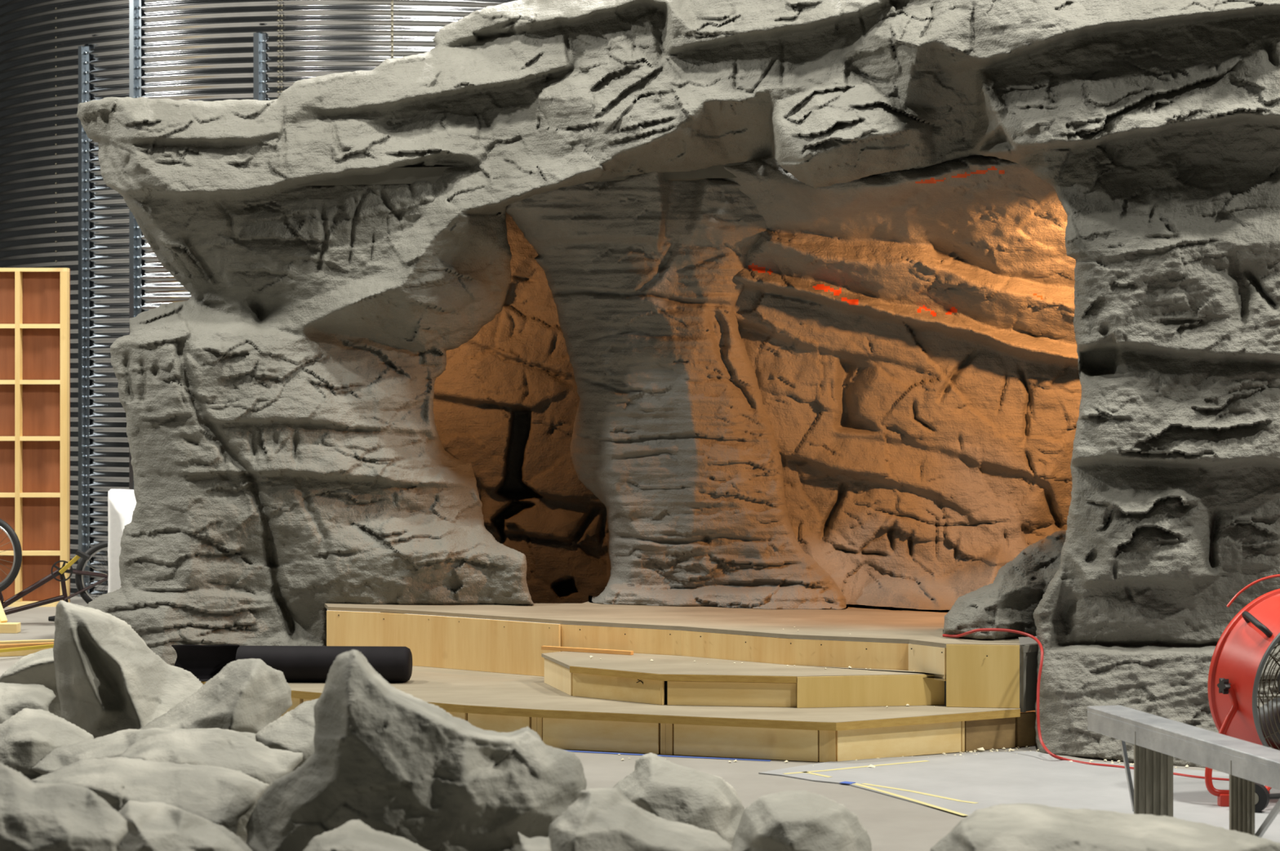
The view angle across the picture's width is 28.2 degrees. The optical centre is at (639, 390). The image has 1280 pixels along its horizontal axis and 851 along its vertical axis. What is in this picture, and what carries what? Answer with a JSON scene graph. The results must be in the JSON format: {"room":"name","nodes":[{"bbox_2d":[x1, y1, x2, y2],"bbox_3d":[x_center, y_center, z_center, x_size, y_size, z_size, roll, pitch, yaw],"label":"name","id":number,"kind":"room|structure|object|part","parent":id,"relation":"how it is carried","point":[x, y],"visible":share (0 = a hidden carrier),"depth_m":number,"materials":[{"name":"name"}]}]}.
{"room":"studio","nodes":[
{"label":"studio","id":0,"kind":"room"},
{"bbox_2d":[0,595,1222,850],"bbox_3d":[0.000,1.900,19.500,60.000,0.200,51.000,0,0,0],"label":"floor","id":1,"kind":"structure","parent":0,"point":[891,823],"depth_m":11.71,"materials":[{"name":"concrete"}]},
{"bbox_2d":[0,622,20,633],"bbox_3d":[-4.721,1.764,18.976,0.200,0.070,0.120,0,0,0],"label":"block","id":2,"kind":"object","parent":1,"relation":"on","point":[5,627],"visible":1,"depth_m":18.91,"materials":[{"name":"brown wood"}]},
{"bbox_2d":[0,601,7,622],"bbox_3d":[-4.810,1.618,19.110,0.050,0.234,0.243,0,0,-36],"label":"strip","id":3,"kind":"object","parent":2,"relation":"on","point":[2,615],"visible":1,"depth_m":19.04,"materials":[{"name":"brown wood"}]},
{"bbox_2d":[0,647,52,656],"bbox_3d":[-4.274,1.776,17.301,0.563,0.046,0.050,0,0,-22],"label":"batten","id":4,"kind":"object","parent":1,"relation":"on","point":[24,652],"visible":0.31,"depth_m":17.30,"materials":[{"name":"brown wood"}]},
{"bbox_2d":[0,644,53,652],"bbox_3d":[-4.175,1.738,17.175,0.030,0.020,0.663,0,0,41],"label":"batten","id":5,"kind":"object","parent":4,"relation":"on","point":[47,646],"visible":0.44,"depth_m":17.20,"materials":[{"name":"yellow paint"}]},
{"bbox_2d":[0,639,53,644],"bbox_3d":[-4.376,1.776,17.887,0.662,0.046,0.050,0,0,-20],"label":"batten","id":6,"kind":"object","parent":1,"relation":"on","point":[11,642],"visible":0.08,"depth_m":17.89,"materials":[{"name":"brown wood"}]},
{"bbox_2d":[0,641,53,648],"bbox_3d":[-4.336,1.776,17.644,0.623,0.046,0.050,0,0,-24],"label":"batten","id":7,"kind":"object","parent":1,"relation":"on","point":[13,645],"visible":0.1,"depth_m":17.65,"materials":[{"name":"beige wood"}]},
{"bbox_2d":[0,682,55,723],"bbox_3d":[-2.429,1.461,9.761,0.457,0.677,0.562,0,0,0],"label":"rock","id":8,"kind":"object","parent":1,"relation":"on","point":[14,697],"visible":0.19,"depth_m":9.67,"materials":[{"name":"grey stone"}]},
{"bbox_2d":[0,647,61,716],"bbox_3d":[-2.587,1.448,10.818,0.515,0.705,0.509,0,0,0],"label":"rock","id":9,"kind":"object","parent":1,"relation":"on","point":[38,667],"visible":0.1,"depth_m":10.67,"materials":[{"name":"grey stone"}]},
{"bbox_2d":[0,267,70,606],"bbox_3d":[-5.332,0.388,21.311,1.115,2.824,0.111,0,0,0],"label":"shelf","id":10,"kind":"object","parent":1,"relation":"on","point":[35,302],"visible":0.84,"depth_m":21.35,"materials":[{"name":"brown wood"}]},
{"bbox_3d":[-5.529,1.355,21.300,0.640,0.036,0.090,0,0,0],"label":"cross rail","id":11,"kind":"part","parent":10,"relation":"part of","materials":[{"name":"yellow wood"}]},
{"bbox_3d":[-5.529,0.870,21.300,0.640,0.036,0.090,0,0,0],"label":"cross rail","id":12,"kind":"part","parent":10,"relation":"part of","materials":[{"name":"yellow wood"}]},
{"bbox_3d":[-5.529,0.399,21.300,0.640,0.036,0.090,0,0,0],"label":"cross rail","id":13,"kind":"part","parent":10,"relation":"part of","materials":[{"name":"yellow wood"}]},
{"bbox_3d":[-5.529,-0.072,21.300,0.640,0.036,0.090,0,0,0],"label":"cross rail","id":14,"kind":"part","parent":10,"relation":"part of","materials":[{"name":"yellow wood"}]},
{"bbox_3d":[-5.529,-0.539,21.300,0.640,0.036,0.090,0,0,0],"label":"cross rail","id":15,"kind":"part","parent":10,"relation":"part of","materials":[{"name":"yellow wood"}]},
{"bbox_3d":[-5.332,-1.009,21.300,1.115,0.030,0.090,0,0,0],"label":"rail","id":16,"kind":"part","parent":10,"relation":"part of","materials":[{"name":"yellow wood"}]},
{"bbox_3d":[-5.332,1.780,21.300,1.115,0.040,0.090,0,0,0],"label":"rail","id":17,"kind":"part","parent":10,"relation":"part of","materials":[{"name":"yellow wood"}]},
{"bbox_3d":[-5.001,0.870,21.300,0.335,0.036,0.090,0,0,0],"label":"cross rail","id":18,"kind":"part","parent":10,"relation":"part of","materials":[{"name":"yellow wood"}]},
{"bbox_3d":[-5.001,0.399,21.300,0.335,0.036,0.090,0,0,0],"label":"cross rail","id":19,"kind":"part","parent":10,"relation":"part of","materials":[{"name":"yellow wood"}]},
{"bbox_3d":[-5.001,-0.072,21.300,0.335,0.036,0.090,0,0,0],"label":"cross rail","id":20,"kind":"part","parent":10,"relation":"part of","materials":[{"name":"yellow wood"}]},
{"bbox_3d":[-5.001,-0.539,21.300,0.335,0.036,0.090,0,0,0],"label":"cross rail","id":21,"kind":"part","parent":10,"relation":"part of","materials":[{"name":"yellow wood"}]},
{"bbox_3d":[-5.001,1.355,21.300,0.335,0.036,0.090,0,0,0],"label":"cross rail","id":22,"kind":"part","parent":10,"relation":"part of","materials":[{"name":"brown wood"}]},
{"bbox_2d":[0,707,93,779],"bbox_3d":[-2.176,1.490,9.234,0.580,0.619,0.608,0,0,0],"label":"rock","id":23,"kind":"object","parent":1,"relation":"on","point":[29,735],"visible":0.27,"depth_m":9.11,"materials":[{"name":"grey stone"}]},
{"bbox_2d":[0,518,108,621],"bbox_3d":[-4.571,1.384,19.725,1.516,0.868,0.545,0,0,-13],"label":"bicycle","id":24,"kind":"object","parent":1,"relation":"on","point":[85,557],"visible":0.53,"depth_m":19.65,"materials":[{"name":"metal"}]},
{"bbox_3d":[-4.386,1.331,19.630,0.179,0.163,0.022,0,0,7],"label":"crank arm","id":25,"kind":"part","parent":24,"relation":"part of","materials":[{"name":"yellow paint"}]},
{"bbox_2d":[0,761,128,850],"bbox_3d":[-1.611,1.392,6.729,0.614,0.787,0.640,0,0,0],"label":"rock","id":26,"kind":"object","parent":1,"relation":"on","point":[34,815],"visible":1,"depth_m":6.60,"materials":[{"name":"grey stone"}]},
{"bbox_2d":[107,488,136,592],"bbox_3d":[-3.683,1.255,18.616,0.399,1.091,0.711,0,0,-11],"label":"foam block","id":27,"kind":"object","parent":1,"relation":"on","point":[122,503],"visible":0.16,"depth_m":18.30,"materials":[{"name":"white plastic"}]},
{"bbox_2d":[53,600,203,738],"bbox_3d":[-1.960,1.319,10.135,0.630,0.962,0.812,0,0,-27],"label":"rock","id":28,"kind":"object","parent":1,"relation":"on","point":[109,681],"visible":0.38,"depth_m":10.02,"materials":[{"name":"grey stone"}]},
{"bbox_2d":[31,727,256,774],"bbox_3d":[-1.691,1.491,8.852,0.876,0.618,0.604,0,0,0],"label":"rock","id":29,"kind":"object","parent":1,"relation":"on","point":[113,744],"visible":0.12,"depth_m":8.84,"materials":[{"name":"grey stone"}]},
{"bbox_2d":[30,756,269,834],"bbox_3d":[-1.521,1.478,7.854,0.706,0.637,0.700,0,0,0],"label":"rock","id":30,"kind":"object","parent":1,"relation":"on","point":[220,795],"visible":0.48,"depth_m":7.75,"materials":[{"name":"grey stone"}]},
{"bbox_2d":[116,800,253,850],"bbox_3d":[-1.257,1.484,7.128,0.472,0.631,0.623,0,0,0],"label":"rock","id":31,"kind":"object","parent":1,"relation":"on","point":[153,825],"visible":0.94,"depth_m":7.05,"materials":[{"name":"grey stone"}]},
{"bbox_2d":[119,728,303,843],"bbox_3d":[-1.453,1.477,8.465,0.632,0.647,0.621,0,0,0],"label":"rock","id":32,"kind":"object","parent":1,"relation":"on","point":[223,748],"visible":0.3,"depth_m":8.47,"materials":[{"name":"grey stone"}]},
{"bbox_2d":[139,657,292,733],"bbox_3d":[-1.638,1.406,9.526,0.658,0.787,0.667,0,0,0],"label":"rock","id":33,"kind":"object","parent":1,"relation":"on","point":[246,695],"visible":0.35,"depth_m":9.46,"materials":[{"name":"grey stone"}]},
{"bbox_2d":[0,0,516,596],"bbox_3d":[-2.430,-1.301,23.850,8.031,6.202,4.731,0,0,0],"label":"silo","id":34,"kind":"object","parent":1,"relation":"on","point":[58,209],"visible":0.22,"depth_m":22.17,"materials":[{"name":"metal"}]},
{"bbox_2d":[255,697,318,770],"bbox_3d":[-1.221,1.464,9.152,0.332,0.672,0.541,0,0,-11],"label":"rock","id":35,"kind":"object","parent":1,"relation":"on","point":[294,731],"visible":0.15,"depth_m":9.07,"materials":[{"name":"grey stone"}]},
{"bbox_2d":[303,819,428,850],"bbox_3d":[-0.692,1.493,6.877,0.470,0.614,0.544,0,0,0],"label":"rock","id":36,"kind":"object","parent":1,"relation":"on","point":[354,834],"visible":1,"depth_m":6.88,"materials":[{"name":"grey stone"}]},
{"bbox_2d":[245,648,586,850],"bbox_3d":[-0.690,1.289,7.580,1.058,1.022,0.747,0,0,0],"label":"rock","id":37,"kind":"object","parent":1,"relation":"on","point":[393,761],"visible":0.94,"depth_m":7.35,"materials":[{"name":"grey stone"}]},
{"bbox_2d":[517,831,551,850],"bbox_3d":[-0.272,1.484,6.666,0.089,0.633,0.342,0,0,-5],"label":"rock","id":38,"kind":"object","parent":1,"relation":"on","point":[535,843],"visible":1,"depth_m":6.64,"materials":[{"name":"grey stone"}]},
{"bbox_2d":[200,665,1036,761],"bbox_3d":[-0.514,1.700,13.591,5.030,0.199,1.435,0,0,30],"label":"step","id":39,"kind":"structure","parent":1,"relation":"on","point":[500,702],"depth_m":12.72,"materials":[{"name":"brown wood"}]},
{"bbox_2d":[171,644,412,682],"bbox_3d":[-1.924,1.499,14.035,1.332,0.201,0.197,0,0,3],"label":"roll","id":40,"kind":"object","parent":39,"relation":"on","point":[297,663],"visible":0.58,"depth_m":13.96,"materials":[{"name":"black rubber"}]},
{"bbox_3d":[-0.526,1.718,12.871,0.031,0.161,0.035,0,0,25],"label":"post","id":41,"kind":"part","parent":39,"relation":"part of","materials":[{"name":"brown wood"}]},
{"bbox_3d":[-0.500,1.718,12.859,0.026,0.161,0.035,0,0,24],"label":"post","id":42,"kind":"part","parent":39,"relation":"part of","materials":[{"name":"brown wood"}]},
{"bbox_3d":[0.119,1.718,12.632,0.026,0.161,0.035,0,0,20],"label":"post","id":43,"kind":"part","parent":39,"relation":"part of","materials":[{"name":"brown wood"}]},
{"bbox_3d":[0.149,1.718,12.621,0.035,0.161,0.035,0,0,20],"label":"post","id":44,"kind":"part","parent":39,"relation":"part of","materials":[{"name":"brown wood"}]},
{"bbox_2d":[324,601,1038,711],"bbox_3d":[0.561,1.450,14.898,4.626,0.340,2.311,0,0,33],"label":"stage platform","id":45,"kind":"object","parent":39,"relation":"on","point":[1002,673],"visible":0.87,"depth_m":14.13,"materials":[{"name":"brown wood"}]},
{"bbox_3d":[-1.133,1.451,14.689,1.662,0.296,0.080,0,0,32],"label":"fascia panel","id":46,"kind":"part","parent":45,"relation":"part of","materials":[{"name":"brown wood"}]},
{"bbox_2d":[505,171,848,608],"bbox_3d":[0.218,-0.075,15.554,2.275,2.706,1.147,0,0,22],"label":"rock column","id":47,"kind":"structure","parent":45,"relation":"on","point":[673,433],"depth_m":15.31,"materials":[{"name":"grey stone"}]},
{"bbox_3d":[0.456,1.450,13.669,2.136,0.295,0.112,0,0,32],"label":"fascia panel","id":48,"kind":"part","parent":45,"relation":"part of","materials":[{"name":"brown wood"}]},
{"bbox_3d":[1.468,1.386,13.028,0.016,0.168,0.272,0,0,-36],"label":"fascia panel","id":49,"kind":"part","parent":45,"relation":"part of","materials":[{"name":"brown wood"}]},
{"bbox_3d":[1.732,1.441,12.880,0.367,0.314,0.016,0,0,9],"label":"fascia panel","id":50,"kind":"part","parent":45,"relation":"part of","materials":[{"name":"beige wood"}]},
{"bbox_2d":[942,529,1066,639],"bbox_3d":[2.031,1.011,13.583,1.174,0.534,0.651,0,0,-34],"label":"boulder","id":51,"kind":"object","parent":45,"relation":"on","point":[1018,587],"visible":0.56,"depth_m":13.27,"materials":[{"name":"grey stone"}]},
{"bbox_3d":[1.982,1.452,12.914,0.177,0.336,0.043,0,0,-43],"label":"panel","id":52,"kind":"part","parent":45,"relation":"part of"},
{"bbox_2d":[541,650,946,707],"bbox_3d":[0.396,1.520,13.263,2.351,0.159,0.823,0,0,32],"label":"step","id":53,"kind":"structure","parent":39,"relation":"on","point":[669,679],"depth_m":12.97,"materials":[{"name":"brown wood"}]},
{"bbox_2d":[541,645,633,654],"bbox_3d":[-0.292,1.429,14.041,0.575,0.020,0.030,0,0,30],"label":"wooden lath","id":54,"kind":"object","parent":53,"relation":"on","point":[543,647],"visible":1,"depth_m":14.03,"materials":[{"name":"beige wood"}]},
{"bbox_3d":[0.911,1.718,12.366,0.079,0.161,0.035,0,0,12],"label":"post","id":55,"kind":"part","parent":39,"relation":"part of","materials":[{"name":"brown wood"}]},
{"bbox_3d":[1.603,1.718,12.721,0.017,0.161,0.035,0,0,-29],"label":"post","id":56,"kind":"part","parent":39,"relation":"part of","materials":[{"name":"brown wood"}]},
{"bbox_2d":[547,786,732,850],"bbox_3d":[0.023,1.464,7.079,0.565,0.672,0.599,0,0,0],"label":"rock","id":57,"kind":"object","parent":1,"relation":"on","point":[600,819],"visible":0.99,"depth_m":7.04,"materials":[{"name":"grey stone"}]},
{"bbox_2d":[567,750,770,760],"bbox_3d":[0.106,1.798,12.570,1.113,0.002,0.042,0,0,19],"label":"tape","id":58,"kind":"object","parent":1,"relation":"on","point":[567,750],"visible":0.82,"depth_m":12.53,"materials":[{"name":"blue"}]},
{"bbox_2d":[76,0,1279,767],"bbox_3d":[0.885,-0.374,16.166,8.195,4.348,5.264,0,0,29],"label":"arch","id":59,"kind":"object","parent":1,"relation":"on","point":[331,238],"visible":0.88,"depth_m":14.64,"materials":[{"name":"grey stone"}]},
{"bbox_3d":[0.800,-1.300,15.600,6.800,0.100,4.800,0,0,0],"label":"cave lid","id":60,"kind":"part","parent":59,"relation":"part of","materials":[{"name":"grey stone"}]},
{"bbox_2d":[385,155,1081,613],"bbox_3d":[0.505,-0.007,15.800,5.683,3.090,2.881,0,0,24],"label":"wall","id":61,"kind":"structure","parent":59,"relation":"attached to","point":[908,336],"depth_m":15.50,"materials":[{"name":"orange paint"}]},
{"bbox_2d":[613,752,744,844],"bbox_3d":[0.133,1.540,8.793,0.564,0.521,0.562,0,0,0],"label":"rock","id":62,"kind":"object","parent":1,"relation":"on","point":[667,789],"visible":0.57,"depth_m":8.68,"materials":[{"name":"grey stone"}]},
{"bbox_2d":[731,790,871,850],"bbox_3d":[0.508,1.552,8.087,0.489,0.497,0.609,0,0,0],"label":"rock","id":63,"kind":"object","parent":1,"relation":"on","point":[786,820],"visible":0.99,"depth_m":8.00,"materials":[{"name":"grey stone"}]},
{"bbox_2d":[590,626,1188,768],"bbox_3d":[1.093,1.537,12.945,3.059,0.526,1.698,0,0,0],"label":"crumbs","id":64,"kind":"object","parent":1,"relation":"on","point":[981,749],"visible":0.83,"depth_m":12.69,"materials":[{"name":"beige"}]},
{"bbox_2d":[758,751,1279,842],"bbox_3d":[2.226,1.796,11.060,2.180,0.006,3.523,0,0,-26],"label":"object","id":65,"kind":"structure","parent":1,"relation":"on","point":[962,784],"depth_m":11.65,"materials":[{"name":"beige paper"}]},
{"bbox_2d":[839,781,855,784],"bbox_3d":[0.949,1.792,11.662,0.057,0.003,0.050,0,0,34],"label":"tape","id":66,"kind":"object","parent":65,"relation":"on","point":[842,782],"visible":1,"depth_m":11.65,"materials":[{"name":"blue plastic"}]},
{"bbox_2d":[942,627,1229,780],"bbox_3d":[2.130,1.505,12.416,0.301,0.594,1.935,0,0,-34],"label":"power cord","id":67,"kind":"object","parent":65,"relation":"on","point":[1033,637],"visible":0.88,"depth_m":12.57,"materials":[{"name":"red rubber"}]},
{"bbox_2d":[1087,705,1279,836],"bbox_3d":[2.191,1.548,9.423,0.153,0.495,2.290,0,0,-14],"label":"bench","id":68,"kind":"object","parent":65,"relation":"on","point":[1156,740],"visible":0.83,"depth_m":9.77,"materials":[{"name":"metal"}]},
{"bbox_3d":[2.030,1.570,10.075,0.150,0.450,0.035,0,0,0],"label":"leg","id":69,"kind":"part","parent":68,"relation":"part of","materials":[{"name":"metal"}]},
{"bbox_3d":[2.124,1.360,9.407,0.012,0.075,2.289,0,0,-14],"label":"rail","id":70,"kind":"part","parent":68,"relation":"part of","materials":[{"name":"metal"}]},
{"bbox_3d":[2.192,1.570,9.284,0.087,0.450,0.035,0,0,0],"label":"leg","id":71,"kind":"part","parent":68,"relation":"part of","materials":[{"name":"metal"}]},
{"bbox_2d":[1204,573,1279,812],"bbox_3d":[2.904,1.316,11.211,0.960,0.980,0.636,0,0,-13],"label":"fan","id":72,"kind":"object","parent":65,"relation":"on","point":[1241,653],"visible":0.84,"depth_m":11.09,"materials":[{"name":"red metal"}]},
{"bbox_3d":[2.555,1.286,11.110,0.053,0.066,0.076,0,0,-18],"label":"star knob","id":73,"kind":"part","parent":72,"relation":"part of","materials":[{"name":"black plastic"}]},
{"bbox_3d":[2.676,1.014,11.091,0.062,0.101,0.205,0,0,-16],"label":"carry handle","id":74,"kind":"part","parent":72,"relation":"part of","materials":[{"name":"black rubber"}]},
{"bbox_3d":[2.773,1.482,11.233,0.241,0.272,0.082,0,0,11],"label":"blade","id":75,"kind":"part","parent":72,"relation":"part of","materials":[{"name":"grey metal"}]},
{"bbox_3d":[2.941,1.296,11.237,0.200,0.213,0.215,0,0,-18],"label":"motor","id":76,"kind":"part","parent":72,"relation":"part of","materials":[{"name":"black metal"}]},
{"bbox_2d":[930,803,1279,850],"bbox_3d":[1.398,1.502,7.222,1.322,0.593,0.743,0,0,0],"label":"rock","id":77,"kind":"object","parent":1,"relation":"on","point":[1004,826],"visible":1,"depth_m":7.20,"materials":[{"name":"grey stone"}]}
]}

